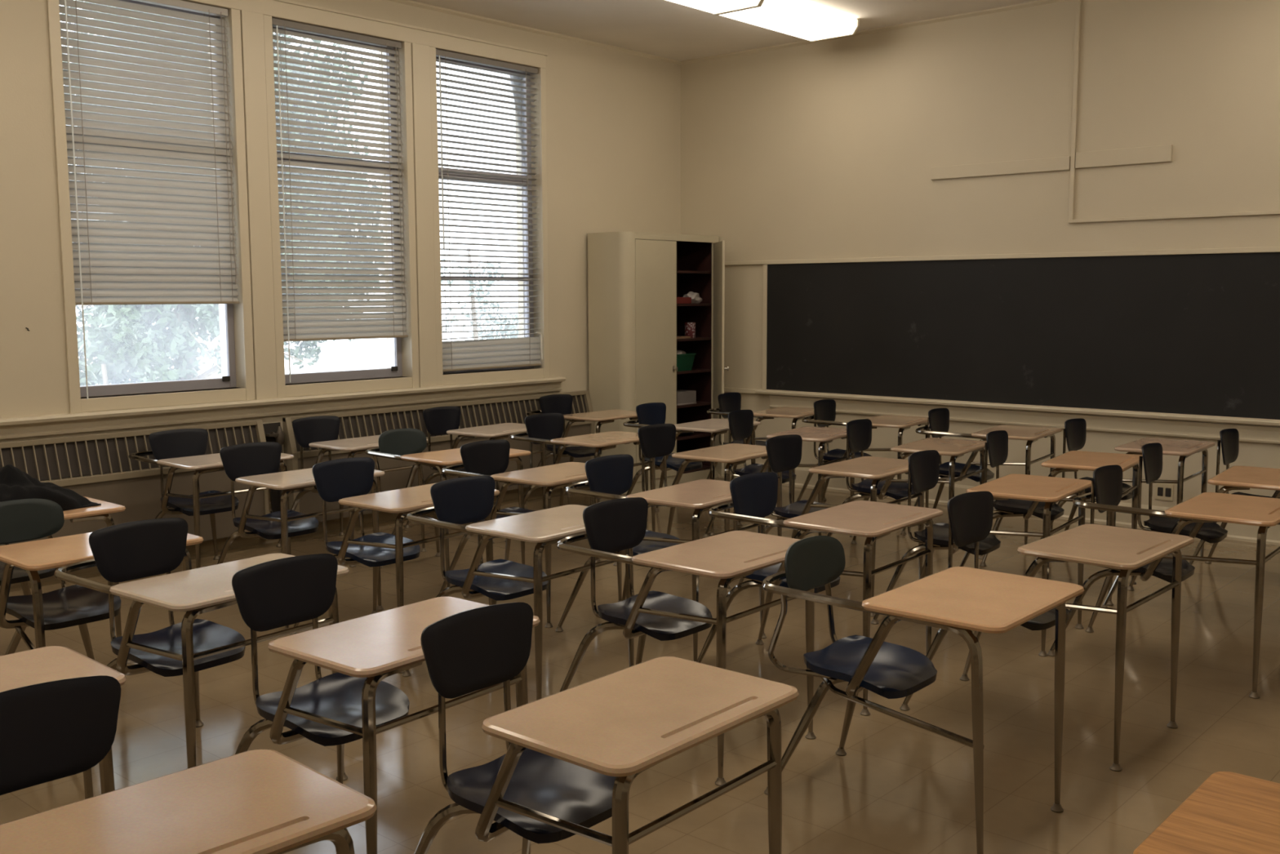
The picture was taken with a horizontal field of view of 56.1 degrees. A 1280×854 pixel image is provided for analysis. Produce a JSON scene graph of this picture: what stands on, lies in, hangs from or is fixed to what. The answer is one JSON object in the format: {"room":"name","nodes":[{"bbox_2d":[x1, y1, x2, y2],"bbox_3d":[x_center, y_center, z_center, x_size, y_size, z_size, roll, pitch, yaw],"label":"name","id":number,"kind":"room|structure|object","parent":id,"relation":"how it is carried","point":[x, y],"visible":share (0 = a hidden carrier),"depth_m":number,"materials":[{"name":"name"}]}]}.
{"room":"school classroom","nodes":[
{"label":"school classroom","id":0,"kind":"room"},
{"bbox_2d":[0,0,680,462],"bbox_3d":[-3.386,-0.954,6.819,0.280,3.672,11.638,5,8,41],"label":"wall","id":1,"kind":"structure","parent":0,"point":[613,117],"depth_m":8.95,"materials":[{"name":"beige paint"}]},
{"bbox_2d":[46,0,81,413],"bbox_3d":[-3.232,-1.284,6.734,0.018,2.425,0.061,5,8,41],"label":"trim","id":2,"kind":"structure","parent":1,"relation":"attached to","point":[53,7],"depth_m":6.73,"materials":[{"name":"beige wood"}]},
{"bbox_2d":[0,419,269,546],"bbox_3d":[-3.627,0.491,6.403,0.103,0.772,3.655,5,8,41],"label":"radiator cover","id":3,"kind":"object","parent":1,"relation":"attached to","point":[99,466],"visible":0.52,"depth_m":7.05,"materials":[{"name":"beige metal"}]},
{"bbox_2d":[0,425,257,480],"bbox_3d":[-3.631,0.235,6.378,0.092,0.206,3.615,5,8,41],"label":"grille","id":4,"kind":"object","parent":3,"relation":"attached to","point":[105,455],"depth_m":6.93,"materials":[{"name":"grey metal"}]},
{"bbox_2d":[69,0,236,397],"bbox_3d":[-2.969,-1.379,7.233,0.084,2.345,1.047,5,8,41],"label":"window","id":5,"kind":"structure","parent":1,"relation":"in","point":[228,380],"depth_m":7.48,"materials":[{"name":"grey metal"}]},
{"bbox_2d":[58,0,239,398],"bbox_3d":[-2.891,-1.341,7.169,0.072,2.400,1.033,5,8,41],"label":"blind","id":6,"kind":"object","parent":5,"relation":"attached to","point":[159,274],"visible":0.99,"depth_m":7.12,"materials":[{"name":"grey plastic"}]},
{"bbox_2d":[80,386,246,412],"bbox_3d":[-2.901,-0.169,7.310,0.112,0.078,1.047,5,8,41],"label":"trim","id":7,"kind":"structure","parent":1,"relation":"attached to","point":[119,402],"depth_m":7.24,"materials":[{"name":"beige"}]},
{"bbox_2d":[230,8,285,399],"bbox_3d":[-2.424,-1.386,7.641,0.024,2.425,0.283,5,8,41],"label":"trim","id":8,"kind":"structure","parent":1,"relation":"attached to","point":[251,33],"depth_m":7.63,"materials":[{"name":"beige wood"}]},
{"bbox_2d":[0,376,565,439],"bbox_3d":[-2.836,-0.067,7.265,0.082,0.116,6.680,5,8,41],"label":"trim","id":9,"kind":"structure","parent":1,"relation":"attached to","point":[91,421],"depth_m":7.67,"materials":[{"name":"beige paint"}]},
{"bbox_2d":[0,486,589,591],"bbox_3d":[-3.297,0.832,6.875,0.028,0.110,11.138,5,8,41],"label":"baseboard","id":10,"kind":"structure","parent":1,"relation":"attached to","point":[333,526],"depth_m":7.91,"materials":[{"name":"brown"}]},
{"bbox_2d":[272,26,402,383],"bbox_3d":[-2.093,-1.491,8.222,0.084,2.345,1.039,5,8,41],"label":"window","id":11,"kind":"structure","parent":1,"relation":"in","point":[396,370],"depth_m":8.45,"materials":[{"name":"grey metal"}]},
{"bbox_2d":[271,17,408,382],"bbox_3d":[-2.015,-1.490,8.154,0.072,2.324,1.025,5,8,41],"label":"blind","id":12,"kind":"object","parent":11,"relation":"attached to","point":[311,317],"visible":0.98,"depth_m":8.12,"materials":[{"name":"grey plastic"}]},
{"bbox_2d":[284,376,412,397],"bbox_3d":[-2.025,-0.281,8.299,0.112,0.078,1.039,5,8,41],"label":"trim","id":13,"kind":"structure","parent":1,"relation":"attached to","point":[340,386],"depth_m":8.24,"materials":[{"name":"beige"}]},
{"bbox_2d":[186,0,547,68],"bbox_3d":[-2.007,-2.704,7.978,0.026,0.118,3.865,5,8,41],"label":"trim","id":14,"kind":"structure","parent":1,"relation":"attached to","point":[288,10],"depth_m":8.23,"materials":[{"name":"beige"}]},
{"bbox_2d":[403,41,443,387],"bbox_3d":[-1.552,-1.498,8.626,0.024,2.425,0.280,5,8,41],"label":"trim","id":15,"kind":"structure","parent":1,"relation":"attached to","point":[419,60],"depth_m":8.61,"materials":[{"name":"beige"}]},
{"bbox_2d":[282,390,594,521],"bbox_3d":[-1.360,0.202,8.962,0.103,0.772,2.867,5,8,41],"label":"radiator cover","id":16,"kind":"object","parent":1,"relation":"attached to","point":[473,413],"visible":0.47,"depth_m":8.64,"materials":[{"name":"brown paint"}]},
{"bbox_2d":[291,395,586,451],"bbox_3d":[-1.365,-0.054,8.937,0.092,0.206,2.827,5,8,41],"label":"grille","id":17,"kind":"object","parent":16,"relation":"attached to","point":[473,413],"depth_m":8.74,"materials":[{"name":"grey metal"}]},
{"bbox_2d":[435,57,533,373],"bbox_3d":[-1.222,-1.603,9.205,0.084,2.345,1.037,5,8,41],"label":"window","id":18,"kind":"structure","parent":1,"relation":"in","point":[451,175],"depth_m":9.44,"materials":[{"name":"grey metal"}]},
{"bbox_2d":[435,48,542,371],"bbox_3d":[-1.143,-1.604,9.135,0.078,2.319,1.023,5,8,41],"label":"blind","id":19,"kind":"object","parent":18,"relation":"attached to","point":[474,354],"visible":0.96,"depth_m":9.13,"materials":[{"name":"grey plastic"}]},
{"bbox_2d":[443,367,543,385],"bbox_3d":[-1.154,-0.392,9.282,0.112,0.078,1.037,5,8,41],"label":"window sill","id":20,"kind":"structure","parent":1,"relation":"attached to","point":[522,374],"depth_m":9.22,"materials":[{"name":"beige paint"}]},
{"bbox_2d":[386,0,680,65],"bbox_3d":[-3.313,-2.750,6.484,0.022,0.028,11.138,5,8,41],"label":"trim","id":21,"kind":"structure","parent":1,"relation":"attached to","point":[409,2],"depth_m":9.26,"materials":[{"name":"beige paint"}]},
{"bbox_2d":[539,67,549,377],"bbox_3d":[-0.759,-1.599,9.526,0.018,2.425,0.053,5,8,41],"label":"trim","id":22,"kind":"structure","parent":1,"relation":"attached to","point":[542,71],"depth_m":9.51,"materials":[{"name":"beige"}]},
{"bbox_2d":[0,477,1279,853],"bbox_3d":[0.015,1.258,4.057,9.362,0.150,11.638,5,8,41],"label":"floor","id":23,"kind":"structure","parent":0,"point":[899,786],"depth_m":4.59,"materials":[{"name":"brown tile"}]},
{"bbox_2d":[0,496,125,670],"bbox_3d":[-2.729,0.646,5.243,0.859,0.830,0.640,5,8,41],"label":"student desk","id":24,"kind":"object","parent":23,"relation":"on","point":[102,511],"visible":0.22,"depth_m":5.18,"materials":[{"name":"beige laminate"}]},
{"bbox_2d":[0,464,101,511],"bbox_3d":[-2.640,0.252,5.056,0.428,0.200,0.627,5,8,41],"label":"jacket","id":25,"kind":"object","parent":24,"relation":"on","point":[15,484],"visible":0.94,"depth_m":5.01,"materials":[{"name":"black fabric"}]},
{"bbox_2d":[0,645,126,794],"bbox_3d":[-1.752,0.887,2.954,0.910,0.843,0.640,6,8,42],"label":"student desk","id":26,"kind":"object","parent":23,"relation":"on","point":[51,663],"visible":0.33,"depth_m":2.89,"materials":[{"name":"beige laminate"}]},
{"bbox_2d":[0,497,203,723],"bbox_3d":[-2.148,0.718,4.568,0.859,0.830,0.640,5,8,41],"label":"student desk","id":27,"kind":"object","parent":23,"relation":"on","point":[23,519],"visible":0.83,"depth_m":4.57,"materials":[{"name":"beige laminate"}]},
{"bbox_2d":[0,675,377,853],"bbox_3d":[-0.998,0.962,2.244,0.910,0.843,0.640,6,9,43],"label":"student desk","id":28,"kind":"object","parent":23,"relation":"on","point":[259,801],"visible":1,"depth_m":2.16,"materials":[{"name":"beige laminate"}]},
{"bbox_2d":[53,517,349,780],"bbox_3d":[-1.500,0.766,4.043,0.910,0.843,0.640,5,8,38],"label":"student desk","id":29,"kind":"object","parent":23,"relation":"on","point":[136,549],"visible":0.9,"depth_m":3.99,"materials":[{"name":"beige laminate"}]},
{"bbox_2d":[128,428,293,568],"bbox_3d":[-2.495,0.454,6.924,0.910,0.843,0.640,6,9,43],"label":"student desk","id":30,"kind":"object","parent":23,"relation":"on","point":[182,448],"visible":0.77,"depth_m":6.91,"materials":[{"name":"beige laminate"}]},
{"bbox_2d":[262,422,284,512],"bbox_3d":[-2.373,0.375,7.843,0.076,0.800,0.124,5,8,41],"label":"radiator valve","id":31,"kind":"object","parent":23,"relation":"on","point":[273,432],"visible":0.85,"depth_m":7.83,"materials":[{"name":"brown metal"}]},
{"bbox_2d":[217,441,385,629],"bbox_3d":[-1.844,0.525,6.257,0.910,0.843,0.640,5,8,41],"label":"student desk","id":32,"kind":"object","parent":23,"relation":"on","point":[256,464],"visible":0.76,"depth_m":6.23,"materials":[{"name":"black plastic"}]},
{"bbox_2d":[275,415,427,567],"bbox_3d":[-1.873,0.370,7.668,0.910,0.843,0.640,5,8,40],"label":"student desk","id":33,"kind":"object","parent":23,"relation":"on","point":[322,432],"visible":0.45,"depth_m":7.71,"materials":[{"name":"beige laminate"}]},
{"bbox_2d":[231,553,540,853],"bbox_3d":[-0.815,0.831,3.431,0.910,0.843,0.640,5,8,39],"label":"student desk","id":34,"kind":"object","parent":23,"relation":"on","point":[353,703],"visible":0.88,"depth_m":3.38,"materials":[{"name":"beige laminate"}]},
{"bbox_2d":[289,457,499,673],"bbox_3d":[-1.184,0.592,5.626,0.910,0.843,0.640,5,8,38],"label":"student desk","id":35,"kind":"object","parent":23,"relation":"on","point":[348,482],"visible":0.76,"depth_m":5.60,"materials":[{"name":"beige laminate"}]},
{"bbox_2d":[365,427,531,587],"bbox_3d":[-1.142,0.443,7.039,0.859,0.830,0.640,6,9,43],"label":"student desk","id":36,"kind":"object","parent":23,"relation":"on","point":[406,444],"visible":0.41,"depth_m":6.97,"materials":[{"name":"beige laminate"}]},
{"bbox_2d":[404,406,546,542],"bbox_3d":[-1.152,0.295,8.329,0.910,0.843,0.640,4,8,36],"label":"student desk","id":37,"kind":"object","parent":23,"relation":"on","point":[439,420],"visible":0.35,"depth_m":8.33,"materials":[{"name":"beige laminate"}]},
{"bbox_2d":[401,475,634,700],"bbox_3d":[-0.526,0.657,5.007,0.910,0.843,0.640,5,8,39],"label":"student desk","id":38,"kind":"object","parent":23,"relation":"on","point":[457,501],"visible":0.85,"depth_m":4.92,"materials":[{"name":"beige laminate"}]},
{"bbox_2d":[439,439,622,627],"bbox_3d":[-0.598,0.513,6.325,0.910,0.843,0.640,5,8,38],"label":"student desk","id":39,"kind":"object","parent":23,"relation":"on","point":[491,458],"visible":0.55,"depth_m":6.28,"materials":[{"name":"beige laminate"}]},
{"bbox_2d":[504,413,655,560],"bbox_3d":[-0.401,0.350,7.802,0.910,0.843,0.640,5,8,40],"label":"student desk","id":40,"kind":"object","parent":23,"relation":"on","point":[543,428],"visible":0.47,"depth_m":7.75,"materials":[{"name":"beige laminate"}]},
{"bbox_2d":[526,394,648,502],"bbox_3d":[-0.436,0.185,9.310,0.910,0.843,0.640,5,8,41],"label":"student desk","id":41,"kind":"object","parent":23,"relation":"on","point":[553,403],"visible":0.58,"depth_m":9.27,"materials":[{"name":"black plastic"}]},
{"bbox_2d":[413,602,799,853],"bbox_3d":[-0.171,0.894,2.835,0.910,0.843,0.640,5,8,40],"label":"student desk","id":42,"kind":"object","parent":23,"relation":"on","point":[571,761],"visible":1,"depth_m":2.74,"materials":[{"name":"beige laminate"}]},
{"bbox_2d":[587,231,728,493],"bbox_3d":[0.276,-0.558,10.169,0.810,2.126,1.207,5,8,41],"label":"storage cabinet","id":43,"kind":"object","parent":23,"relation":"on","point":[636,280],"visible":0.83,"depth_m":9.95,"materials":[{"name":"wood"}]},
{"bbox_2d":[676,335,690,338],"bbox_3d":[0.293,-0.770,10.339,0.180,0.018,0.240,5,8,41],"label":"book","id":44,"kind":"object","parent":43,"relation":"on","point":[677,336],"visible":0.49,"depth_m":10.30,"materials":[{"name":"brown paper"}]},
{"bbox_2d":[676,297,691,303],"bbox_3d":[0.294,-1.082,10.276,0.120,0.055,0.320,5,8,41],"label":"snack box","id":45,"kind":"object","parent":43,"relation":"on","point":[679,300],"visible":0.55,"depth_m":10.28,"materials":[{"name":"red cardboard"}]},
{"bbox_2d":[676,352,696,371],"bbox_3d":[0.290,-0.563,10.418,0.275,0.147,0.325,5,8,41],"label":"plastic bin","id":46,"kind":"object","parent":43,"relation":"on","point":[684,362],"visible":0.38,"depth_m":10.35,"materials":[{"name":"green plastic"}]},
{"bbox_2d":[676,350,685,354],"bbox_3d":[0.288,-0.627,10.411,0.204,0.076,0.251,5,8,41],"label":"bundle","id":47,"kind":"object","parent":46,"relation":"in","point":[678,352],"visible":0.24,"depth_m":10.37,"materials":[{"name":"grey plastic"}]},
{"bbox_2d":[676,401,696,405],"bbox_3d":[0.333,-0.208,10.474,0.200,0.012,0.270,5,8,38],"label":"folder","id":48,"kind":"object","parent":43,"relation":"on","point":[695,402],"visible":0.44,"depth_m":10.39,"materials":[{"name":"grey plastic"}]},
{"bbox_2d":[676,389,696,404],"bbox_3d":[0.336,-0.264,10.472,0.190,0.100,0.250,6,9,43],"label":"paper stack","id":49,"kind":"object","parent":48,"relation":"on","point":[682,396],"visible":0.71,"depth_m":10.41,"materials":[{"name":"grey paper"}]},
{"bbox_2d":[684,322,695,337],"bbox_3d":[0.438,-0.847,10.497,0.096,0.134,0.094,5,8,41],"label":"tin","id":50,"kind":"object","parent":43,"relation":"on","point":[690,327],"visible":0.79,"depth_m":10.46,"materials":[{"name":"red metal"}]},
{"bbox_2d":[683,291,702,303],"bbox_3d":[0.455,-1.129,10.475,0.145,0.105,0.177,5,8,41],"label":"plastic bag","id":51,"kind":"object","parent":43,"relation":"on","point":[695,299],"visible":0.77,"depth_m":10.43,"materials":[{"name":"grey plastic"}]},
{"bbox_2d":[676,465,710,473],"bbox_3d":[0.140,0.395,10.417,0.392,0.020,1.137,5,8,41],"label":"shelf","id":52,"kind":"object","parent":43,"relation":"attached to","point":[705,468],"depth_m":10.55,"materials":[{"name":"brown wood"}]},
{"bbox_2d":[676,431,711,440],"bbox_3d":[0.139,0.098,10.384,0.392,0.020,1.137,5,8,41],"label":"shelf","id":53,"kind":"object","parent":43,"relation":"attached to","point":[705,435],"depth_m":10.56,"materials":[{"name":"brown wood"}]},
{"bbox_2d":[676,400,711,408],"bbox_3d":[0.138,-0.178,10.354,0.392,0.020,1.137,5,8,41],"label":"shelf","id":54,"kind":"object","parent":43,"relation":"attached to","point":[704,404],"depth_m":10.56,"materials":[{"name":"brown wood"}]},
{"bbox_2d":[676,368,711,373],"bbox_3d":[0.136,-0.468,10.322,0.392,0.020,1.137,5,8,41],"label":"shelf","id":55,"kind":"object","parent":43,"relation":"attached to","point":[694,371],"depth_m":10.52,"materials":[{"name":"brown wood"}]},
{"bbox_2d":[676,337,711,341],"bbox_3d":[0.135,-0.746,10.292,0.392,0.020,1.137,5,8,41],"label":"shelf","id":56,"kind":"object","parent":43,"relation":"attached to","point":[697,339],"depth_m":10.43,"materials":[{"name":"brown wood"}]},
{"bbox_2d":[676,303,711,306],"bbox_3d":[0.134,-1.042,10.259,0.392,0.020,1.137,5,8,41],"label":"shelf","id":57,"kind":"object","parent":43,"relation":"attached to","point":[677,304],"depth_m":10.34,"materials":[{"name":"brown wood"}]},
{"bbox_2d":[676,270,711,274],"bbox_3d":[0.133,-1.319,10.229,0.392,0.020,1.137,5,8,41],"label":"shelf","id":58,"kind":"object","parent":43,"relation":"attached to","point":[678,272],"depth_m":10.43,"materials":[{"name":"brown wood"}]},
{"bbox_2d":[555,453,766,661],"bbox_3d":[0.088,0.579,5.696,0.910,0.843,0.640,5,8,38],"label":"student desk","id":59,"kind":"object","parent":23,"relation":"on","point":[608,477],"visible":0.58,"depth_m":5.66,"materials":[{"name":"beige laminate"}]},
{"bbox_2d":[556,497,816,785],"bbox_3d":[0.136,0.718,4.428,0.910,0.843,0.640,5,8,40],"label":"student desk","id":60,"kind":"object","parent":23,"relation":"on","point":[611,526],"visible":0.86,"depth_m":4.36,"materials":[{"name":"plastic"}]},
{"bbox_2d":[622,402,760,535],"bbox_3d":[0.321,0.264,8.563,0.910,0.843,0.640,4,8,36],"label":"student desk","id":61,"kind":"object","parent":23,"relation":"on","point":[651,413],"visible":0.61,"depth_m":8.54,"materials":[{"name":"black plastic"}]},
{"bbox_2d":[613,423,782,588],"bbox_3d":[0.335,0.423,7.106,0.910,0.843,0.640,5,8,39],"label":"student desk","id":62,"kind":"object","parent":23,"relation":"on","point":[657,440],"visible":0.49,"depth_m":7.05,"materials":[{"name":"beige laminate"}]},
{"bbox_2d":[706,392,826,502],"bbox_3d":[0.961,0.163,9.456,0.910,0.843,0.640,4,7,33],"label":"student desk","id":63,"kind":"object","parent":23,"relation":"on","point":[728,402],"visible":0.47,"depth_m":9.40,"materials":[{"name":"beige laminate"}]},
{"bbox_2d":[703,409,854,537],"bbox_3d":[0.932,0.323,8.005,0.910,0.843,0.640,4,7,31],"label":"student desk","id":64,"kind":"object","parent":23,"relation":"on","point":[740,421],"visible":0.6,"depth_m":7.99,"materials":[{"name":"beige laminate"}]},
{"bbox_2d":[696,471,942,715],"bbox_3d":[0.727,0.644,5.081,0.910,0.843,0.640,5,8,39],"label":"student desk","id":65,"kind":"object","parent":23,"relation":"on","point":[753,495],"visible":0.64,"depth_m":4.97,"materials":[{"name":"beige laminate"}]},
{"bbox_2d":[737,434,924,616],"bbox_3d":[1.028,0.486,6.506,0.910,0.843,0.640,5,8,39],"label":"student desk","id":66,"kind":"object","parent":23,"relation":"on","point":[784,451],"visible":0.5,"depth_m":6.43,"materials":[{"name":"beige laminate"}]},
{"bbox_2d":[796,399,928,504],"bbox_3d":[1.613,0.236,8.773,0.910,0.843,0.640,4,8,34],"label":"student desk","id":67,"kind":"object","parent":23,"relation":"on","point":[824,411],"visible":0.52,"depth_m":8.75,"materials":[{"name":"black plastic"}]},
{"bbox_2d":[827,418,986,559],"bbox_3d":[1.605,0.392,7.344,0.910,0.843,0.640,4,8,34],"label":"student desk","id":68,"kind":"object","parent":23,"relation":"on","point":[859,432],"visible":0.73,"depth_m":7.30,"materials":[{"name":"beige laminate"}]},
{"bbox_2d":[761,535,1084,853],"bbox_3d":[0.852,0.793,3.775,0.859,0.830,0.640,5,8,41],"label":"student desk","id":69,"kind":"object","parent":23,"relation":"on","point":[960,600],"visible":0.98,"depth_m":3.71,"materials":[{"name":"orange laminate"}]},
{"bbox_2d":[871,449,1091,656],"bbox_3d":[1.645,0.559,5.822,0.910,0.843,0.640,4,8,36],"label":"student desk","id":70,"kind":"object","parent":23,"relation":"on","point":[923,465],"visible":0.62,"depth_m":5.77,"materials":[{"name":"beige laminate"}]},
{"bbox_2d":[900,408,1062,544],"bbox_3d":[2.275,0.312,8.055,0.910,0.843,0.640,4,8,35],"label":"student desk","id":71,"kind":"object","parent":23,"relation":"on","point":[938,422],"visible":0.66,"depth_m":7.95,"materials":[{"name":"beige laminate"}]},
{"bbox_2d":[899,490,1194,771],"bbox_3d":[1.510,0.700,4.539,0.910,0.843,0.640,5,8,42],"label":"student desk","id":72,"kind":"object","parent":23,"relation":"on","point":[970,513],"visible":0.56,"depth_m":4.38,"materials":[{"name":"beige laminate"}]},
{"bbox_2d":[959,430,1142,605],"bbox_3d":[2.268,0.461,6.690,0.910,0.843,0.640,4,8,34],"label":"student desk","id":73,"kind":"object","parent":23,"relation":"on","point":[997,444],"visible":0.73,"depth_m":6.67,"materials":[{"name":"orange laminate"}]},
{"bbox_2d":[1040,417,1215,556],"bbox_3d":[2.933,0.390,7.319,0.910,0.843,0.640,5,8,38],"label":"student desk","id":74,"kind":"object","parent":23,"relation":"on","point":[1074,430],"visible":0.48,"depth_m":7.24,"materials":[{"name":"beige laminate"}]},
{"bbox_2d":[1047,464,1279,698],"bbox_3d":[2.331,0.618,5.261,0.910,0.843,0.640,5,8,39],"label":"student desk","id":75,"kind":"object","parent":23,"relation":"on","point":[1107,484],"visible":0.66,"depth_m":5.07,"materials":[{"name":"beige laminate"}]},
{"bbox_2d":[1101,442,1279,608],"bbox_3d":[2.882,0.526,6.078,0.910,0.843,0.640,4,8,37],"label":"student desk","id":76,"kind":"object","parent":23,"relation":"on","point":[1237,477],"visible":0.77,"depth_m":6.08,"materials":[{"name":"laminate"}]},
{"bbox_2d":[1133,771,1279,853],"bbox_3d":[1.157,1.042,1.883,0.640,0.745,0.460,5,8,41],"label":"wood table","id":77,"kind":"object","parent":23,"relation":"on","point":[1229,812],"visible":1,"depth_m":1.99,"materials":[{"name":"brown wood"}]},
{"bbox_2d":[1189,428,1279,564],"bbox_3d":[3.593,0.453,6.721,0.910,0.843,0.640,5,8,39],"label":"student desk","id":78,"kind":"object","parent":23,"relation":"on","point":[1229,437],"visible":0.32,"depth_m":6.88,"materials":[{"name":"black plastic"}]},
{"bbox_2d":[409,0,1040,61],"bbox_3d":[0.000,-2.566,3.638,9.362,0.200,11.638,5,8,41],"label":"ceiling","id":79,"kind":"structure","parent":0,"point":[664,28],"depth_m":8.96,"materials":[{"name":"paint"}]},
{"bbox_2d":[666,0,762,14],"bbox_3d":[0.265,-2.864,7.788,0.458,0.114,1.214,5,8,41],"label":"ceiling light","id":80,"kind":"object","parent":79,"relation":"attached to","point":[714,6],"visible":1,"depth_m":8.10,"materials":[{"name":"beige plastic"}]},
{"bbox_2d":[715,0,858,41],"bbox_3d":[1.067,-2.966,8.694,0.458,0.114,1.214,5,8,41],"label":"ceiling light","id":81,"kind":"object","parent":79,"relation":"attached to","point":[795,18],"visible":0.9,"depth_m":8.63,"materials":[{"name":"beige plastic"}]},
{"bbox_2d":[680,0,1279,507],"bbox_3d":[3.744,-1.117,8.052,9.342,3.672,0.250,5,8,41],"label":"wall","id":82,"kind":"structure","parent":0,"point":[826,149],"depth_m":8.83,"materials":[{"name":"beige paint"}]},
{"bbox_2d":[724,386,761,393],"bbox_3d":[0.806,-0.325,10.557,0.666,0.038,0.028,5,8,41],"label":"trim","id":83,"kind":"structure","parent":82,"relation":"attached to","point":[726,389],"depth_m":10.48,"materials":[{"name":"beige"}]},
{"bbox_2d":[724,260,763,265],"bbox_3d":[0.804,-1.423,10.438,0.666,0.032,0.022,5,8,41],"label":"trim","id":84,"kind":"structure","parent":82,"relation":"attached to","point":[753,262],"depth_m":10.35,"materials":[{"name":"beige wood"}]},
{"bbox_2d":[680,0,1069,65],"bbox_3d":[3.677,-2.914,7.726,8.862,0.028,0.022,5,8,41],"label":"trim","id":85,"kind":"structure","parent":82,"relation":"attached to","point":[1042,2],"depth_m":9.23,"materials":[{"name":"beige"}]},
{"bbox_2d":[718,461,1279,545],"bbox_3d":[3.689,0.641,8.113,8.862,0.165,0.028,5,8,41],"label":"baseboard","id":86,"kind":"structure","parent":82,"relation":"attached to","point":[1242,532],"depth_m":8.56,"materials":[{"name":"beige wood"}]},
{"bbox_2d":[930,156,1070,179],"bbox_3d":[2.617,-1.889,8.780,1.068,0.093,0.022,5,8,41],"label":"trim","id":87,"kind":"structure","parent":82,"relation":"attached to","point":[1060,163],"depth_m":8.75,"materials":[{"name":"beige paint"}]},
{"bbox_2d":[755,246,1279,444],"bbox_3d":[3.465,-0.567,8.137,6.537,1.253,0.084,5,8,41],"label":"blackboard","id":88,"kind":"object","parent":82,"relation":"attached to","point":[1179,342],"visible":1,"depth_m":8.67,"materials":[{"name":"stone"}]},
{"bbox_2d":[755,388,1279,426],"bbox_3d":[3.467,-0.077,8.191,6.537,0.046,0.084,5,8,41],"label":"chalk tray","id":89,"kind":"object","parent":88,"relation":"on","point":[1197,418],"depth_m":8.73,"materials":[{"name":"beige"}]},
{"bbox_2d":[1068,0,1080,219],"bbox_3d":[3.034,-2.218,8.376,0.030,1.547,0.020,5,8,41],"label":"trim","id":90,"kind":"structure","parent":82,"relation":"attached to","point":[1077,20],"depth_m":8.37,"materials":[{"name":"beige paint"}]},
{"bbox_2d":[1075,144,1172,168],"bbox_3d":[3.292,-1.841,8.188,0.644,0.110,0.022,5,8,41],"label":"trim","id":91,"kind":"structure","parent":82,"relation":"attached to","point":[1160,153],"depth_m":8.17,"materials":[{"name":"beige paint"}]},
{"bbox_2d":[1155,483,1173,501],"bbox_3d":[3.580,0.443,8.198,0.116,0.116,0.011,5,8,41],"label":"wall outlet","id":92,"kind":"object","parent":82,"relation":"attached to","point":[1164,491],"visible":0.94,"depth_m":8.20,"materials":[{"name":"beige plastic"}]},
{"bbox_2d":[1157,487,1163,496],"bbox_3d":[3.559,0.442,8.213,0.036,0.060,0.005,5,8,41],"label":"socket","id":93,"kind":"object","parent":92,"relation":"attached to","point":[1160,490],"depth_m":8.21,"materials":[{"name":"brown plastic"}]},
{"bbox_2d":[1164,488,1171,497],"bbox_3d":[3.598,0.445,8.179,0.036,0.060,0.005,5,8,41],"label":"socket","id":94,"kind":"object","parent":92,"relation":"attached to","point":[1167,491],"depth_m":8.18,"materials":[{"name":"brown plastic"}]},
{"bbox_2d":[1068,210,1279,222],"bbox_3d":[5.017,-1.265,6.726,5.308,0.022,0.022,5,8,41],"label":"trim","id":95,"kind":"structure","parent":82,"relation":"attached to","point":[1268,212],"depth_m":7.98,"materials":[{"name":"beige paint"}]},
{"label":"outside","id":96,"kind":"structure","parent":0,"visible":0},
{"bbox_2d":[80,345,386,385],"bbox_3d":[-33.177,0.423,42.449,90.438,0.200,140.000,5,8,41],"label":"ground","id":97,"kind":"structure","parent":96,"point":[371,357],"depth_m":90.08,"materials":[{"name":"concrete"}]},
{"bbox_2d":[77,306,177,385],"bbox_3d":[-4.954,1.210,11.627,1.292,4.741,1.249,5,8,41],"label":"bushy tree","id":98,"kind":"object","parent":97,"relation":"on","point":[117,355],"visible":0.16,"depth_m":11.35,"materials":[{"name":"green plant"}]},
{"bbox_2d":[60,0,384,386],"bbox_3d":[-5.926,-2.289,16.729,2.824,10.609,6.297,6,9,43],"label":"tree","id":99,"kind":"object","parent":97,"relation":"on","point":[175,342],"visible":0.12,"depth_m":16.24,"materials":[{"name":"green plant"}]},
{"bbox_2d":[187,303,288,374],"bbox_3d":[-4.072,0.991,12.475,0.970,4.983,1.257,-2,7,-16],"label":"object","id":100,"kind":"object","parent":97,"relation":"on","point":[211,310],"visible":0.12,"depth_m":12.19,"materials":[{"name":"green plant"}]},
{"bbox_2d":[440,248,518,341],"bbox_3d":[-2.512,-0.213,20.546,1.399,5.606,2.771,5,8,41],"label":"tree","id":101,"kind":"object","parent":97,"relation":"on","point":[469,264],"visible":0.4,"depth_m":20.16,"materials":[{"name":"green plant"}]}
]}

